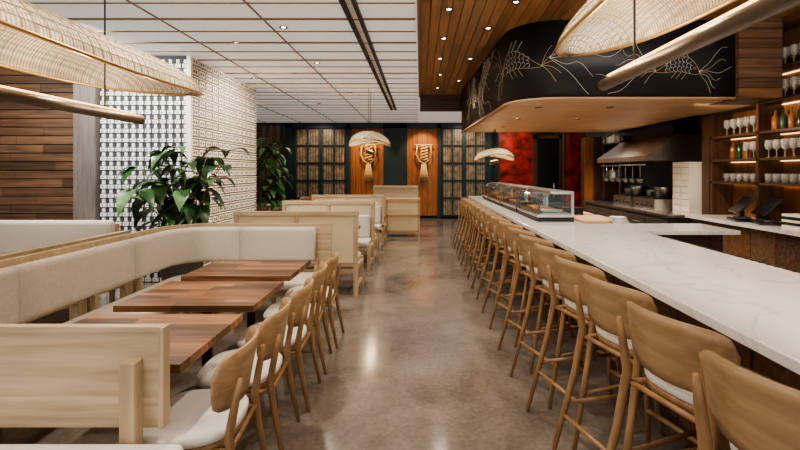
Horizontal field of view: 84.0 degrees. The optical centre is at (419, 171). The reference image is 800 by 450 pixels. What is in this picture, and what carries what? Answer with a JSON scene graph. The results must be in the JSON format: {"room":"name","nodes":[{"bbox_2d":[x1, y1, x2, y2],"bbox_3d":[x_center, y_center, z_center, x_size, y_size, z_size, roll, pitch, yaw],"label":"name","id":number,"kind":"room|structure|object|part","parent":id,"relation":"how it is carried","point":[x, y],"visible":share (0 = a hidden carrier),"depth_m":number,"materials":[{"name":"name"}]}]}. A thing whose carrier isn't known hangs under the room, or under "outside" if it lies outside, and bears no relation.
{"room":"restaurant","nodes":[
{"label":"restaurant","id":0,"kind":"room"},
{"bbox_2d":[0,67,99,219],"bbox_3d":[-5.940,-0.050,6.500,2.520,3.300,0.200,0,0,0],"label":"cladding","id":1,"kind":"object","parent":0,"point":[50,158],"depth_m":6.42,"materials":[{"name":"brown wood"}]},
{"bbox_2d":[25,0,461,122],"bbox_3d":[-1.000,-1.750,6.700,12.400,0.100,17.400,0,0,0],"label":"ceiling","id":2,"kind":"structure","parent":0,"point":[64,10],"depth_m":5.70,"materials":[{"name":"white tile"}]},
{"bbox_2d":[0,0,203,123],"bbox_3d":[-2.200,-1.038,2.820,0.717,1.324,3.019,0,0,0],"label":"pendant lamp","id":3,"kind":"object","parent":2,"relation":"hanging from","point":[35,40],"visible":1,"depth_m":2.85,"materials":[{"name":"beige wicker"}]},
{"bbox_2d":[30,0,418,122],"bbox_3d":[-3.625,-1.693,6.650,7.150,0.014,17.300,0,0,0],"label":"trim","id":4,"kind":"structure","parent":2,"relation":"attached to","point":[128,1],"depth_m":5.80,"materials":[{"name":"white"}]},
{"bbox_2d":[338,0,396,110],"bbox_3d":[-0.710,-1.680,5.000,0.160,0.040,14.000,0,0,0],"label":"track light","id":5,"kind":"object","parent":2,"relation":"attached to","point":[351,9],"depth_m":5.74,"materials":[{"name":"black metal"}]},
{"bbox_2d":[348,131,390,154],"bbox_3d":[-1.030,-1.033,9.200,0.857,1.334,1.523,0,0,0],"label":"pendant lamp","id":6,"kind":"object","parent":2,"relation":"hanging from","point":[364,137],"visible":1,"depth_m":8.73,"materials":[{"name":"beige wicker"}]},
{"bbox_2d":[417,0,461,111],"bbox_3d":[0.485,-1.525,3.890,1.030,0.390,11.780,0,0,0],"label":"trim","id":7,"kind":"structure","parent":2,"relation":"attached to","point":[428,103],"depth_m":9.70,"materials":[{"name":"brown wood"}]},
{"bbox_2d":[461,20,751,164],"bbox_3d":[2.639,-0.917,7.060,3.582,1.542,4.285,0,0,0],"label":"bulkhead","id":8,"kind":"object","parent":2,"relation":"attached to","point":[495,152],"depth_m":5.07,"materials":[{"name":"black paint"}]},
{"bbox_2d":[466,66,490,123],"bbox_3d":[0.939,-1.257,7.353,0.006,0.814,2.341,0,0,-3],"label":"artwork","id":9,"kind":"object","parent":8,"relation":"attached to","point":[473,86],"visible":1,"depth_m":7.48,"materials":[{"name":"white"}]},
{"bbox_2d":[477,49,496,116],"bbox_3d":[0.972,-1.257,6.632,0.006,0.812,1.566,0,0,-3],"label":"artwork","id":10,"kind":"object","parent":8,"relation":"attached to","point":[484,71],"visible":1,"depth_m":6.67,"materials":[{"name":"white"}]},
{"bbox_2d":[494,42,622,100],"bbox_3d":[1.444,-1.259,5.234,1.634,0.796,0.566,0,0,40],"label":"artwork","id":11,"kind":"object","parent":8,"relation":"attached to","point":[515,42],"visible":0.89,"depth_m":5.10,"materials":[{"name":"white"}]},
{"bbox_3d":[2.639,-1.248,7.060,3.582,0.880,4.285,0,0,0],"label":"bar soffit canopy","id":12,"kind":"part","parent":8,"relation":"part of","materials":[{"name":"black paint"}]},
{"bbox_2d":[600,47,726,93],"bbox_3d":[2.700,-1.254,4.924,1.504,0.779,0.003,0,0,0],"label":"artwork","id":13,"kind":"object","parent":8,"relation":"attached to","point":[723,47],"visible":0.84,"depth_m":4.92,"materials":[{"name":"white paint"}]},
{"bbox_2d":[710,19,781,104],"bbox_3d":[3.760,-1.258,5.150,0.480,0.877,0.500,0,0,0],"label":"bulkhead","id":14,"kind":"object","parent":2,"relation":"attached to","point":[758,47],"visible":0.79,"depth_m":4.90,"materials":[{"name":"brown wood"}]},
{"bbox_2d":[0,218,691,449],"bbox_3d":[-1.000,1.650,6.700,12.400,0.100,17.400,0,0,0],"label":"floor","id":15,"kind":"structure","parent":0,"point":[417,363],"depth_m":3.51,"materials":[{"name":"concrete"}]},
{"bbox_2d":[0,220,118,319],"bbox_3d":[-4.200,1.075,4.835,1.400,1.050,0.670,0,0,0],"label":"upholstered bench","id":16,"kind":"object","parent":15,"relation":"on","point":[15,235],"visible":0.19,"depth_m":5.00,"materials":[{"name":"beige fabric"}]},
{"bbox_2d":[0,230,130,323],"bbox_3d":[-3.415,1.140,3.750,0.070,0.920,2.900,0,0,0],"label":"rail","id":17,"kind":"object","parent":15,"relation":"on","point":[76,306],"visible":0.11,"depth_m":4.39,"materials":[{"name":"brown wood"}]},
{"bbox_2d":[0,324,183,449],"bbox_3d":[-2.020,1.124,1.550,2.160,0.952,0.700,0,0,0],"label":"bench","id":18,"kind":"object","parent":15,"relation":"on","point":[52,375],"visible":1,"depth_m":1.86,"materials":[{"name":"brown wood"}]},
{"bbox_2d":[72,314,242,373],"bbox_3d":[-1.505,1.225,2.310,0.890,0.750,0.699,0,0,0],"label":"dining table","id":19,"kind":"object","parent":15,"relation":"on","point":[191,335],"visible":0.26,"depth_m":2.44,"materials":[{"name":"brown wood"}]},
{"bbox_2d":[0,223,331,323],"bbox_3d":[-1.940,1.100,3.585,1.820,1.000,3.270,0,0,0],"label":"banquette","id":20,"kind":"object","parent":15,"relation":"on","point":[33,285],"visible":0.45,"depth_m":4.16,"materials":[{"name":"beige fabric"}]},
{"bbox_2d":[100,55,256,281],"bbox_3d":[-3.990,-0.045,7.740,1.340,3.290,2.620,0,0,0],"label":"partition wall","id":21,"kind":"structure","parent":15,"relation":"on","point":[224,117],"depth_m":6.46,"materials":[{"name":"white ceramic"}]},
{"bbox_2d":[114,145,249,280],"bbox_3d":[-3.064,0.631,5.794,1.568,1.938,1.070,0,0,-34],"label":"rubber plant","id":22,"kind":"object","parent":15,"relation":"on","point":[180,210],"visible":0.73,"depth_m":5.65,"materials":[{"name":"green plant"}]},
{"bbox_2d":[113,281,283,393],"bbox_3d":[-1.505,1.225,3.140,0.890,0.750,0.639,0,0,0],"label":"dining table","id":23,"kind":"object","parent":15,"relation":"on","point":[206,297],"visible":0.52,"depth_m":3.01,"materials":[{"name":"brown wood"}]},
{"bbox_2d":[143,325,266,449],"bbox_3d":[-1.029,1.195,2.103,0.542,0.814,0.496,0,0,-5],"label":"dining chair","id":24,"kind":"object","parent":15,"relation":"on","point":[200,419],"visible":0.88,"depth_m":1.98,"materials":[{"name":"brown wood"}]},
{"bbox_2d":[181,260,310,351],"bbox_3d":[-1.505,1.225,3.960,0.890,0.750,0.679,0,0,0],"label":"dining table","id":25,"kind":"object","parent":15,"relation":"on","point":[219,270],"visible":0.63,"depth_m":3.83,"materials":[{"name":"brown wood"}]},
{"bbox_2d":[196,297,299,449],"bbox_3d":[-1.025,1.195,2.632,0.542,0.814,0.496,0,0,-4],"label":"dining chair","id":26,"kind":"object","parent":15,"relation":"on","point":[272,329],"visible":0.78,"depth_m":2.49,"materials":[{"name":"brown wood"}]},
{"bbox_2d":[255,204,270,210],"bbox_3d":[-3.900,1.195,11.120,0.496,0.814,0.542,0,0,0],"label":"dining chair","id":27,"kind":"object","parent":15,"relation":"on","point":[256,205],"visible":0.13,"depth_m":10.90,"materials":[{"name":"brown wood"}]},
{"bbox_2d":[255,137,292,210],"bbox_3d":[-3.305,0.426,9.740,0.783,2.347,0.774,0,0,42],"label":"rubber plant","id":28,"kind":"object","parent":15,"relation":"on","point":[277,188],"visible":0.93,"depth_m":9.67,"materials":[{"name":"green plant"}]},
{"bbox_2d":[237,277,320,411],"bbox_3d":[-1.012,1.195,3.161,0.542,0.814,0.496,0,0,-2],"label":"dining chair","id":29,"kind":"object","parent":15,"relation":"on","point":[300,299],"visible":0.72,"depth_m":3.02,"materials":[{"name":"brown wood"}]},
{"bbox_2d":[263,263,331,374],"bbox_3d":[-1.025,1.195,3.693,0.542,0.814,0.496,0,0,-5],"label":"dining chair","id":30,"kind":"object","parent":15,"relation":"on","point":[320,283],"visible":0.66,"depth_m":3.57,"materials":[{"name":"brown wood"}]},
{"bbox_2d":[234,211,363,295],"bbox_3d":[-1.600,1.055,6.032,1.600,1.090,0.635,0,0,0],"label":"bench","id":31,"kind":"object","parent":15,"relation":"on","point":[344,223],"visible":0.51,"depth_m":5.74,"materials":[{"name":"brown wood"}]},
{"bbox_2d":[291,199,311,200],"bbox_3d":[-3.600,1.225,13.400,0.800,0.750,0.699,0,0,0],"label":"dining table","id":32,"kind":"object","parent":15,"relation":"on","point":[291,199],"visible":0.13,"depth_m":13.72,"materials":[{"name":"brown wood"}]},
{"bbox_2d":[284,252,343,348],"bbox_3d":[-1.018,1.195,4.221,0.542,0.814,0.496,0,0,-2],"label":"dining chair","id":33,"kind":"object","parent":15,"relation":"on","point":[332,263],"visible":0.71,"depth_m":4.10,"materials":[{"name":"brown wood"}]},
{"bbox_2d":[282,201,373,270],"bbox_3d":[-1.600,1.055,7.468,1.600,1.090,0.635,0,0,0],"label":"bench","id":34,"kind":"object","parent":15,"relation":"on","point":[365,208],"visible":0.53,"depth_m":7.72,"materials":[{"name":"brown wood"}]},
{"bbox_2d":[311,195,383,248],"bbox_3d":[-1.600,1.055,9.568,1.600,1.090,0.635,0,0,0],"label":"bench","id":35,"kind":"object","parent":15,"relation":"on","point":[379,199],"visible":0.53,"depth_m":9.82,"materials":[{"name":"brown wood"}]},
{"bbox_2d":[374,201,377,262],"bbox_3d":[-1.600,1.055,8.133,1.600,1.090,0.635,0,0,0],"label":"bench","id":36,"kind":"object","parent":15,"relation":"on","point":[375,234],"visible":0.12,"depth_m":8.08,"materials":[{"name":"brown wood"}]},
{"bbox_2d":[384,221,385,239],"bbox_3d":[-1.600,1.055,10.232,1.600,1.090,0.635,0,0,0],"label":"bench","id":37,"kind":"object","parent":15,"relation":"on","point":[384,221],"visible":0.09,"depth_m":10.47,"materials":[{"name":"brown wood"}]},
{"bbox_2d":[373,186,417,216],"bbox_3d":[-0.700,1.000,13.185,1.300,1.200,0.730,0,0,0],"label":"upholstered bench","id":38,"kind":"object","parent":15,"relation":"on","point":[387,191],"visible":0.23,"depth_m":12.85,"materials":[{"name":"beige wood"}]},
{"bbox_2d":[385,198,419,236],"bbox_3d":[-0.427,1.130,11.150,0.855,0.940,0.500,0,0,0],"label":"bench","id":39,"kind":"object","parent":15,"relation":"on","point":[401,214],"visible":0.98,"depth_m":10.92,"materials":[{"name":"brown wood"}]},
{"bbox_2d":[452,197,488,245],"bbox_3d":[1.099,1.076,9.646,0.674,1.055,0.526,0,0,-18],"label":"bar stool","id":40,"kind":"object","parent":15,"relation":"on","point":[462,198],"visible":0.23,"depth_m":9.77,"materials":[{"name":"brown wood"}]},
{"bbox_2d":[454,199,492,251],"bbox_3d":[1.099,1.076,9.122,0.674,1.055,0.526,0,0,-18],"label":"bar stool","id":41,"kind":"object","parent":15,"relation":"on","point":[464,201],"visible":0.3,"depth_m":9.24,"materials":[{"name":"brown wood"}]},
{"bbox_2d":[456,200,495,257],"bbox_3d":[1.099,1.076,8.598,0.674,1.055,0.526,0,0,-17],"label":"bar stool","id":42,"kind":"object","parent":15,"relation":"on","point":[467,201],"visible":0.31,"depth_m":8.72,"materials":[{"name":"brown wood"}]},
{"bbox_2d":[458,202,502,263],"bbox_3d":[1.099,1.076,8.072,0.674,1.055,0.526,0,0,-18],"label":"bar stool","id":43,"kind":"object","parent":15,"relation":"on","point":[470,203],"visible":0.38,"depth_m":8.15,"materials":[{"name":"brown wood"}]},
{"bbox_2d":[460,204,501,270],"bbox_3d":[1.100,1.076,7.545,0.674,1.055,0.526,0,0,-20],"label":"bar stool","id":44,"kind":"object","parent":15,"relation":"on","point":[473,205],"visible":0.3,"depth_m":7.58,"materials":[{"name":"brown wood"}]},
{"bbox_2d":[463,206,511,277],"bbox_3d":[1.100,1.076,7.019,0.674,1.055,0.526,0,0,-20],"label":"bar stool","id":45,"kind":"object","parent":15,"relation":"on","point":[477,208],"visible":0.25,"depth_m":7.12,"materials":[{"name":"brown wood"}]},
{"bbox_2d":[467,209,520,286],"bbox_3d":[1.099,1.076,6.497,0.674,1.055,0.526,0,0,-18],"label":"bar stool","id":46,"kind":"object","parent":15,"relation":"on","point":[482,212],"visible":0.3,"depth_m":6.62,"materials":[{"name":"brown wood"}]},
{"bbox_2d":[471,212,529,297],"bbox_3d":[1.099,1.076,5.973,0.674,1.055,0.526,0,0,-17],"label":"bar stool","id":47,"kind":"object","parent":15,"relation":"on","point":[488,215],"visible":0.36,"depth_m":6.09,"materials":[{"name":"brown wood"}]},
{"bbox_2d":[476,216,540,300],"bbox_3d":[1.098,1.076,5.449,0.674,1.055,0.526,0,0,-17],"label":"bar stool","id":48,"kind":"object","parent":15,"relation":"on","point":[495,220],"visible":0.4,"depth_m":5.51,"materials":[{"name":"brown wood"}]},
{"bbox_2d":[498,132,536,201],"bbox_3d":[3.055,0.110,13.950,1.210,2.980,0.140,0,0,0],"label":"mural panel","id":49,"kind":"object","parent":15,"relation":"on","point":[519,171],"visible":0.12,"depth_m":13.90,"materials":[{"name":"red paint"}]},
{"bbox_2d":[481,221,556,319],"bbox_3d":[1.100,1.076,4.920,0.674,1.055,0.526,0,0,-20],"label":"bar stool","id":50,"kind":"object","parent":15,"relation":"on","point":[503,226],"visible":0.38,"depth_m":4.95,"materials":[{"name":"brown wood"}]},
{"bbox_2d":[488,227,573,346],"bbox_3d":[1.099,1.076,4.396,0.674,1.055,0.526,0,0,-19],"label":"bar stool","id":51,"kind":"object","parent":15,"relation":"on","point":[514,233],"visible":0.4,"depth_m":4.35,"materials":[{"name":"brown wood"}]},
{"bbox_2d":[497,234,595,373],"bbox_3d":[1.100,1.076,3.870,0.674,1.055,0.526,0,0,-20],"label":"bar stool","id":52,"kind":"object","parent":15,"relation":"on","point":[526,242],"visible":0.44,"depth_m":3.83,"materials":[{"name":"brown wood"}]},
{"bbox_2d":[533,135,561,202],"bbox_3d":[3.445,0.300,11.988,0.770,2.600,0.145,0,0,0],"label":"door","id":53,"kind":"structure","parent":15,"relation":"on","point":[547,149],"depth_m":11.98,"materials":[{"name":"black wood"}]},
{"bbox_2d":[509,243,621,408],"bbox_3d":[1.099,1.076,3.345,0.674,1.055,0.526,0,0,-19],"label":"bar stool","id":54,"kind":"object","parent":15,"relation":"on","point":[545,256],"visible":0.52,"depth_m":3.29,"materials":[{"name":"brown wood"}]},
{"bbox_2d":[563,132,585,206],"bbox_3d":[3.795,0.225,10.930,0.530,2.750,0.100,0,0,0],"label":"mural panel","id":55,"kind":"object","parent":15,"relation":"on","point":[571,140],"visible":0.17,"depth_m":10.90,"materials":[{"name":"red paint"}]},
{"bbox_2d":[531,199,628,222],"bbox_3d":[2.275,1.050,7.250,0.690,1.100,4.000,0,0,0],"label":"countertop","id":56,"kind":"structure","parent":15,"relation":"on","point":[581,216],"depth_m":5.99,"materials":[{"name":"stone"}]},
{"bbox_2d":[525,255,663,449],"bbox_3d":[1.098,1.076,2.824,0.674,1.055,0.526,0,0,-17],"label":"bar stool","id":57,"kind":"object","parent":15,"relation":"on","point":[569,273],"visible":0.48,"depth_m":2.76,"materials":[{"name":"brown wood"}]},
{"bbox_2d":[581,137,617,211],"bbox_3d":[4.060,0.410,10.065,0.760,2.380,0.270,0,0,0],"label":"pillar","id":58,"kind":"structure","parent":15,"relation":"on","point":[591,147],"depth_m":9.95,"materials":[{"name":"brown wood"}]},
{"bbox_2d":[551,273,697,449],"bbox_3d":[1.099,1.076,2.297,0.674,1.055,0.526,0,0,-18],"label":"bar stool","id":59,"kind":"object","parent":15,"relation":"on","point":[606,301],"visible":0.62,"depth_m":2.25,"materials":[{"name":"brown wood"}]},
{"bbox_2d":[468,196,799,449],"bbox_3d":[2.050,1.075,5.200,1.900,1.050,10.000,0,0,0],"label":"bar counter","id":60,"kind":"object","parent":15,"relation":"on","point":[685,269],"depth_m":2.45,"materials":[{"name":"white stone"}]},
{"bbox_2d":[482,182,510,201],"bbox_3d":[1.500,0.383,8.761,0.420,0.335,1.011,0,0,0],"label":"display case","id":61,"kind":"object","parent":60,"relation":"on","point":[487,196],"visible":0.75,"depth_m":8.67,"materials":[{"name":"black"}]},
{"bbox_2d":[490,184,525,205],"bbox_3d":[1.500,0.383,7.641,0.420,0.335,1.011,0,0,0],"label":"display case","id":62,"kind":"object","parent":60,"relation":"on","point":[497,200],"visible":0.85,"depth_m":7.49,"materials":[{"name":"black"}]},
{"bbox_2d":[502,186,544,212],"bbox_3d":[1.500,0.383,6.521,0.420,0.335,1.011,0,0,0],"label":"display case","id":63,"kind":"object","parent":60,"relation":"on","point":[512,204],"visible":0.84,"depth_m":6.33,"materials":[{"name":"black"}]},
{"bbox_2d":[517,188,574,221],"bbox_3d":[1.500,0.383,5.401,0.420,0.335,1.011,0,0,0],"label":"display case","id":64,"kind":"object","parent":60,"relation":"on","point":[537,212],"visible":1,"depth_m":4.99,"materials":[{"name":"black"}]},
{"bbox_2d":[583,200,691,222],"bbox_3d":[4.009,1.115,8.165,0.842,0.970,3.370,0,0,0],"label":"kitchen counter","id":65,"kind":"object","parent":15,"relation":"on","point":[606,208],"visible":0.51,"depth_m":7.58,"materials":[{"name":"metal"}]},
{"bbox_2d":[614,185,672,210],"bbox_3d":[4.035,0.440,7.850,0.630,0.380,1.500,0,0,0],"label":"range cooker","id":66,"kind":"object","parent":65,"relation":"on","point":[637,196],"visible":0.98,"depth_m":7.48,"materials":[{"name":"metal"}]},
{"bbox_2d":[673,162,701,213],"bbox_3d":[4.173,0.240,6.730,0.455,0.780,0.420,0,0,0],"label":"pier","id":67,"kind":"object","parent":65,"relation":"on","point":[687,176],"visible":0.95,"depth_m":6.56,"materials":[{"name":"white tile"}]},
{"bbox_2d":[606,301,771,449],"bbox_3d":[1.099,1.076,1.772,0.674,1.055,0.526,0,0,-18],"label":"bar stool","id":68,"kind":"object","parent":15,"relation":"on","point":[669,350],"visible":0.71,"depth_m":1.71,"materials":[{"name":"brown wood"}]},
{"bbox_2d":[702,116,709,213],"bbox_3d":[4.265,0.400,6.380,0.330,2.400,0.160,0,0,0],"label":"pillar","id":69,"kind":"structure","parent":15,"relation":"on","point":[706,119],"depth_m":6.35,"materials":[{"name":"brown wood"}]},
{"bbox_2d":[685,214,799,271],"bbox_3d":[4.095,1.100,4.790,0.690,1.000,2.980,0,0,0],"label":"bar cabinet","id":70,"kind":"object","parent":15,"relation":"on","point":[779,246],"visible":0.38,"depth_m":4.98,"materials":[{"name":"brown wood"}]},
{"bbox_2d":[726,196,756,221],"bbox_3d":[3.950,0.449,5.450,0.240,0.299,0.340,0,0,17],"label":"terminal","id":71,"kind":"object","parent":70,"relation":"on","point":[739,207],"visible":0.96,"depth_m":5.42,"materials":[{"name":"black plastic"}]},
{"bbox_2d":[710,26,799,221],"bbox_3d":[4.270,-0.544,4.940,0.340,2.288,2.680,0,0,0],"label":"bar shelf","id":72,"kind":"object","parent":70,"relation":"on","point":[723,195],"visible":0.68,"depth_m":5.38,"materials":[{"name":"brown wood"}]},
{"bbox_2d":[723,116,755,134],"label":"glasses","id":73,"kind":"object","parent":72,"relation":"on","point":[746,122],"depth_m":5.77,"materials":[{"name":"white"}]},
{"bbox_2d":[723,173,755,181],"label":"glasses","id":74,"kind":"object","parent":72,"relation":"on","point":[728,177],"depth_m":5.77,"materials":[{"name":"white"}]},
{"bbox_2d":[730,140,749,158],"bbox_3d":[4.250,-0.296,5.849,0.076,0.240,0.347,0,0,0],"label":"liquor bottles","id":75,"kind":"object","parent":72,"relation":"on","point":[737,152],"depth_m":5.90,"materials":[{"name":"brown"}]},
{"bbox_2d":[743,141,755,158],"label":"glasses","id":76,"kind":"object","parent":72,"relation":"on","point":[747,146],"depth_m":5.63,"materials":[{"name":"white"}]},
{"bbox_2d":[764,137,799,157],"label":"glasses","id":77,"kind":"object","parent":72,"relation":"on","point":[793,143],"depth_m":5.07,"materials":[{"name":"white"}]},
{"bbox_2d":[765,174,799,183],"label":"glasses","id":78,"kind":"object","parent":72,"relation":"on","point":[777,178],"depth_m":5.06,"materials":[{"name":"white"}]},
{"bbox_2d":[771,107,799,129],"bbox_3d":[4.250,-0.617,5.124,0.076,0.228,0.393,0,0,0],"label":"liquor bottles","id":79,"kind":"object","parent":72,"relation":"on","point":[783,121],"depth_m":5.16,"materials":[{"name":"brown"}]},
{"bbox_2d":[782,42,799,63],"label":"glasses","id":80,"kind":"object","parent":72,"relation":"on","point":[793,53],"depth_m":5.03,"materials":[{"name":"white"}]},
{"bbox_2d":[782,75,799,95],"label":"glasses","id":81,"kind":"object","parent":72,"relation":"on","point":[794,82],"depth_m":4.99,"materials":[{"name":"white"}]},
{"bbox_2d":[749,197,784,225],"bbox_3d":[3.980,0.449,5.100,0.240,0.299,0.340,0,0,17],"label":"terminal","id":82,"kind":"object","parent":70,"relation":"on","point":[764,209],"visible":0.98,"depth_m":5.05,"materials":[{"name":"black plastic"}]},
{"bbox_2d":[782,214,799,228],"bbox_3d":[4.075,0.526,4.735,0.250,0.144,0.230,0,0,0],"label":"stack","id":83,"kind":"object","parent":70,"relation":"on","point":[790,220],"visible":1,"depth_m":4.73,"materials":[{"name":"white paper"}]},
{"bbox_2d":[692,350,799,449],"bbox_3d":[1.099,1.076,1.246,0.674,1.055,0.526,0,0,-19],"label":"bar stool","id":84,"kind":"object","parent":15,"relation":"on","point":[753,411],"visible":1,"depth_m":1.25,"materials":[{"name":"brown wood"}]},
{"bbox_2d":[255,123,548,217],"bbox_3d":[-1.000,-0.050,15.350,12.400,3.300,0.100,0,0,0],"label":"wall","id":85,"kind":"structure","parent":0,"point":[494,166],"depth_m":15.30,"materials":[{"name":"paint"}]},
{"bbox_2d":[255,125,284,210],"bbox_3d":[-5.885,0.000,15.236,2.630,3.200,0.087,0,0,0],"label":"panel","id":86,"kind":"object","parent":85,"relation":"attached to","point":[277,132],"depth_m":15.21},
{"bbox_2d":[293,128,346,198],"bbox_3d":[-3.400,0.000,15.235,1.920,3.060,0.090,0,0,0],"label":"window","id":87,"kind":"structure","parent":85,"relation":"in","point":[319,154],"depth_m":15.23,"materials":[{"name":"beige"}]},
{"bbox_2d":[360,144,376,180],"bbox_3d":[-1.750,-0.324,15.080,0.600,1.251,0.116,0,0,0],"label":"tassel","id":88,"kind":"object","parent":85,"relation":"hanging from","point":[368,170],"visible":0.86,"depth_m":15.06,"materials":[{"name":"beige fabric"}]},
{"bbox_2d":[285,123,491,218],"bbox_3d":[-1.075,-0.040,15.200,7.050,3.280,0.160,0,0,0],"label":"trim","id":89,"kind":"structure","parent":85,"relation":"attached to","point":[395,156],"depth_m":15.12,"materials":[{"name":"teal"}]},
{"bbox_2d":[351,128,436,215],"bbox_3d":[-0.890,0.000,15.255,3.010,3.000,0.050,0,0,0],"label":"panel","id":90,"kind":"object","parent":85,"relation":"attached to","point":[359,186],"depth_m":15.23,"materials":[{"name":"orange wood"}]},
{"bbox_2d":[415,144,432,180],"bbox_3d":[0.130,-0.324,15.080,0.600,1.251,0.116,0,0,0],"label":"tassel","id":91,"kind":"object","parent":85,"relation":"hanging from","point":[423,172],"visible":1,"depth_m":15.06,"materials":[{"name":"beige fabric"}]},
{"bbox_2d":[441,128,486,216],"bbox_3d":[1.510,0.000,15.235,1.700,3.060,0.090,0,0,0],"label":"window","id":92,"kind":"structure","parent":85,"relation":"in","point":[461,176],"depth_m":15.24,"materials":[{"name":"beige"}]},
{"bbox_2d":[420,0,799,94],"bbox_3d":[2.600,-1.745,3.875,5.200,0.110,11.750,0,0,0],"label":"ceiling wood","id":93,"kind":"structure","parent":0,"point":[464,26],"depth_m":5.16,"materials":[{"name":"brown wood"}]},
{"bbox_2d":[444,8,453,11],"bbox_3d":[0.300,-1.683,4.600,0.100,0.010,0.098,0,0,0],"label":"recessed light","id":94,"kind":"object","parent":93,"relation":"in","point":[445,9],"visible":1,"depth_m":4.61,"materials":[{"name":"metal"}]},
{"bbox_2d":[511,0,520,4],"bbox_3d":[0.950,-1.683,4.400,0.100,0.010,0.098,0,0,0],"label":"recessed light","id":95,"kind":"object","parent":93,"relation":"in","point":[514,2],"visible":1,"depth_m":4.40,"materials":[{"name":"metal"}]},
{"bbox_2d":[555,0,799,90],"bbox_3d":[1.140,-1.097,1.900,0.616,1.182,3.018,0,0,0],"label":"pendant lamp","id":96,"kind":"object","parent":93,"relation":"hanging from","point":[599,26],"visible":1,"depth_m":2.42,"materials":[{"name":"beige wicker"}]},
{"bbox_2d":[603,134,638,199],"bbox_3d":[4.240,-0.089,9.425,0.380,1.417,0.850,0,0,0],"label":"storage rack","id":97,"kind":"object","parent":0,"point":[615,139],"depth_m":9.22,"materials":[{"name":"silver metal"}]},
{"bbox_2d":[549,114,709,202],"bbox_3d":[4.500,-0.050,6.700,0.100,3.300,17.400,0,0,0],"label":"wall","id":98,"kind":"structure","parent":0,"point":[656,174],"depth_m":8.57,"materials":[{"name":"paint"}]},
{"bbox_2d":[597,117,700,182],"bbox_3d":[3.990,-0.510,7.950,0.880,1.380,1.900,0,0,0],"label":"extractor hood","id":99,"kind":"object","parent":98,"relation":"attached to","point":[674,141],"visible":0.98,"depth_m":7.24,"materials":[{"name":"metal"}]}
]}

